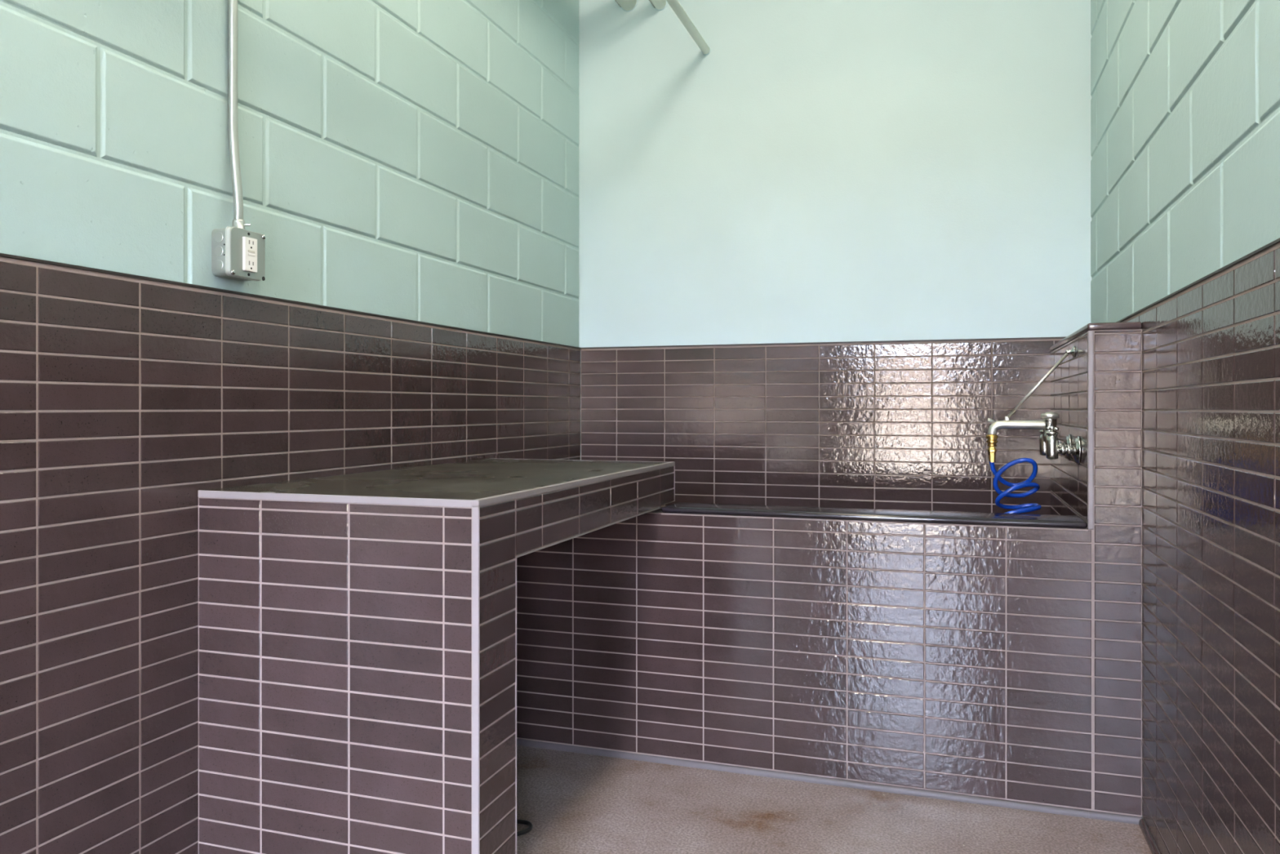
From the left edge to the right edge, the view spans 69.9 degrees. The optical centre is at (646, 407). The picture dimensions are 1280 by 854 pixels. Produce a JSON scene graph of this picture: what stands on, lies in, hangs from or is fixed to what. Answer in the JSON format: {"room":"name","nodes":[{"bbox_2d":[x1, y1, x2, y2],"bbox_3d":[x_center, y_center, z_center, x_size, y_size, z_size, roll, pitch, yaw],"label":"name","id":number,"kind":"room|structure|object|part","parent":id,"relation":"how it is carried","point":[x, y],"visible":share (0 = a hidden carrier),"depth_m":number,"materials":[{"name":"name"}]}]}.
{"room":"dog washing room","nodes":[
{"label":"dog washing room","id":0,"kind":"room"},
{"bbox_2d":[0,0,581,853],"bbox_3d":[-0.918,-0.472,2.043,0.205,2.995,3.602,0,0,18],"label":"wall","id":1,"kind":"structure","parent":0,"point":[409,168],"depth_m":1.83,"materials":[{"name":"brown tile"}]},
{"bbox_2d":[211,226,266,281],"bbox_3d":[-0.842,-0.318,1.901,0.058,0.101,0.102,0,0,18],"label":"outlet box","id":2,"kind":"object","parent":1,"relation":"attached to","point":[238,254],"visible":1,"depth_m":1.87,"materials":[{"name":"silver metal"}]},
{"bbox_2d":[242,236,257,272],"bbox_3d":[-0.819,-0.317,1.895,0.006,0.069,0.034,0,0,18],"label":"receptacle","id":3,"kind":"object","parent":2,"relation":"attached to","point":[249,243],"depth_m":1.89,"materials":[{"name":"white plastic"}]},
{"bbox_2d":[227,0,250,229],"bbox_3d":[-0.847,-1.169,1.903,0.046,1.602,0.026,0,0,18],"label":"conduit","id":4,"kind":"object","parent":1,"relation":"attached to","point":[237,221],"visible":0.92,"depth_m":1.90,"materials":[{"name":"silver metal"}]},
{"bbox_3d":[-0.832,-0.241,2.012,0.007,0.006,3.596,0,0,18],"label":"edge trim","id":5,"kind":"part","parent":1,"relation":"part of","materials":[{"name":"black metal"}]},
{"bbox_2d":[516,745,1151,853],"bbox_3d":[-0.737,1.085,0.321,6.800,0.120,7.146,0,0,18],"label":"floor","id":6,"kind":"structure","parent":0,"point":[574,802],"depth_m":2.28,"materials":[{"name":"concrete"}]},
{"bbox_2d":[198,457,675,853],"bbox_3d":[-0.402,0.595,2.301,0.627,0.861,1.222,0,0,18],"label":"tiled bench","id":7,"kind":"object","parent":6,"relation":"on","point":[357,632],"visible":1,"depth_m":1.73,"materials":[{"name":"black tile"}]},
{"bbox_3d":[-0.600,0.601,1.726,0.613,0.848,0.003,0,0,18],"label":"panel","id":8,"kind":"part","parent":7,"relation":"part of","materials":[{"name":"tile"}]},
{"bbox_3d":[-0.599,0.171,1.726,0.613,0.013,0.005,0,0,18],"label":"edge trim","id":9,"kind":"part","parent":7,"relation":"part of","materials":[{"name":"silver metal"}]},
{"bbox_3d":[-0.302,0.600,1.627,0.014,0.849,0.004,0,0,18],"label":"corner trim","id":10,"kind":"part","parent":7,"relation":"part of","materials":[{"name":"silver metal"}]},
{"bbox_3d":[-0.274,0.634,1.696,0.003,0.781,0.146,0,0,18],"label":"leg","id":11,"kind":"part","parent":7,"relation":"part of","materials":[{"name":"tile"}]},
{"bbox_3d":[-0.111,0.170,2.205,0.014,0.012,1.221,0,0,18],"label":"edge trim","id":12,"kind":"part","parent":7,"relation":"part of","materials":[{"name":"silver metal"}]},
{"bbox_3d":[-0.210,0.224,2.879,0.626,0.120,0.004,0,0,18],"label":"trim","id":13,"kind":"part","parent":7,"relation":"part of","materials":[{"name":"silver metal"}]},
{"bbox_3d":[-0.107,0.656,2.206,0.006,0.738,0.928,0,0,18],"label":"underside trim","id":14,"kind":"part","parent":7,"relation":"part of","materials":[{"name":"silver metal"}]},
{"bbox_2d":[516,819,533,835],"bbox_3d":[-0.464,1.008,2.184,0.388,0.036,0.104,0,0,-16],"label":"power cable","id":15,"kind":"object","parent":6,"relation":"on","point":[529,824],"visible":0.24,"depth_m":2.22,"materials":[{"name":"black plastic"}]},
{"bbox_2d":[516,502,1093,817],"bbox_3d":[0.426,0.655,3.000,1.760,0.739,0.924,0,0,18],"label":"tub","id":16,"kind":"object","parent":6,"relation":"on","point":[939,655],"visible":0.88,"depth_m":2.50,"materials":[{"name":"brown tile"}]},
{"bbox_3d":[0.277,1.017,2.568,1.749,0.016,0.009,0,0,18],"label":"cove trim","id":17,"kind":"part","parent":16,"relation":"part of","materials":[{"name":"grey"}]},
{"bbox_2d":[578,0,1091,515],"bbox_3d":[0.654,-0.472,3.518,2.251,2.995,0.201,0,0,18],"label":"wall","id":18,"kind":"structure","parent":0,"point":[825,246],"depth_m":3.41,"materials":[{"name":"teal paint"}]},
{"bbox_2d":[614,0,637,11],"bbox_3d":[-0.807,-1.617,1.427,0.072,0.072,4.701,0,0,18],"label":"ceiling pipe","id":19,"kind":"object","parent":18,"relation":"attached to","point":[626,5],"visible":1,"depth_m":3.62,"materials":[{"name":"white"}]},
{"bbox_2d":[648,0,666,10],"bbox_3d":[-0.682,-1.594,1.385,0.054,0.054,4.701,0,0,18],"label":"ceiling pipe","id":20,"kind":"object","parent":18,"relation":"attached to","point":[660,5],"visible":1,"depth_m":3.58,"materials":[{"name":"white"}]},
{"bbox_2d":[666,0,711,55],"bbox_3d":[-0.505,-1.386,1.327,0.035,0.035,4.701,0,0,18],"label":"ceiling pipe","id":21,"kind":"object","parent":18,"relation":"attached to","point":[675,5],"visible":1,"depth_m":3.30,"materials":[{"name":"white"}]},
{"bbox_3d":[0.624,-0.241,3.425,1.871,0.006,0.007,0,0,18],"label":"edge trim","id":22,"kind":"part","parent":18,"relation":"part of","materials":[{"name":"black metal"}]},
{"bbox_2d":[1049,321,1142,824],"bbox_3d":[1.308,0.406,2.709,0.122,1.238,0.926,0,0,18],"label":"wall","id":23,"kind":"structure","parent":0,"point":[1096,393],"depth_m":2.28,"materials":[{"name":"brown tile"}]},
{"bbox_2d":[986,346,1080,465],"bbox_3d":[1.085,-0.009,2.590,0.228,0.327,0.279,0,0,18],"label":"faucet","id":24,"kind":"object","parent":23,"relation":"attached to","point":[1050,446],"visible":1,"depth_m":2.57,"materials":[{"name":"silver metal"}]},
{"bbox_2d":[986,434,1041,513],"bbox_3d":[1.053,0.275,2.603,0.146,0.394,0.098,0,0,-13],"label":"coiled hose","id":25,"kind":"object","parent":24,"relation":"hanging from","point":[992,440],"visible":0.73,"depth_m":2.61,"materials":[{"name":"blue plastic"}]},
{"bbox_3d":[1.052,0.056,2.601,0.155,0.041,0.024,0,0,18],"label":"spout","id":26,"kind":"part","parent":24,"relation":"part of","materials":[{"name":"silver metal"}]},
{"bbox_3d":[1.102,-0.061,2.584,0.163,0.186,0.008,0,0,18],"label":"support rod","id":27,"kind":"part","parent":24,"relation":"part of","materials":[{"name":"silver metal"}]},
{"bbox_3d":[1.099,0.058,2.480,0.032,0.016,0.032,0,0,18],"label":"cross handle","id":28,"kind":"part","parent":24,"relation":"part of","materials":[{"name":"silver metal"}]},
{"bbox_3d":[1.115,0.056,2.300,0.012,0.498,0.013,0,0,18],"label":"corner trim","id":29,"kind":"part","parent":23,"relation":"part of","materials":[{"name":"silver metal"}]},
{"bbox_3d":[1.164,1.017,2.274,0.120,0.016,0.009,0,0,18],"label":"cove trim","id":30,"kind":"part","parent":23,"relation":"part of","materials":[{"name":"grey"}]},
{"bbox_2d":[1090,0,1279,853],"bbox_3d":[0.988,-0.472,1.254,0.205,2.995,3.902,0,0,18],"label":"wall","id":31,"kind":"structure","parent":0,"point":[1185,94],"depth_m":1.73,"materials":[{"name":"brown tile"}]},
{"bbox_3d":[0.749,1.017,0.842,0.009,0.016,2.970,0,0,18],"label":"cove trim","id":32,"kind":"part","parent":31,"relation":"part of","materials":[{"name":"grey tile"}]},
{"bbox_3d":[0.901,-0.241,1.279,0.007,0.006,3.896,0,0,18],"label":"edge trim","id":33,"kind":"part","parent":31,"relation":"part of","materials":[{"name":"black metal"}]}
]}

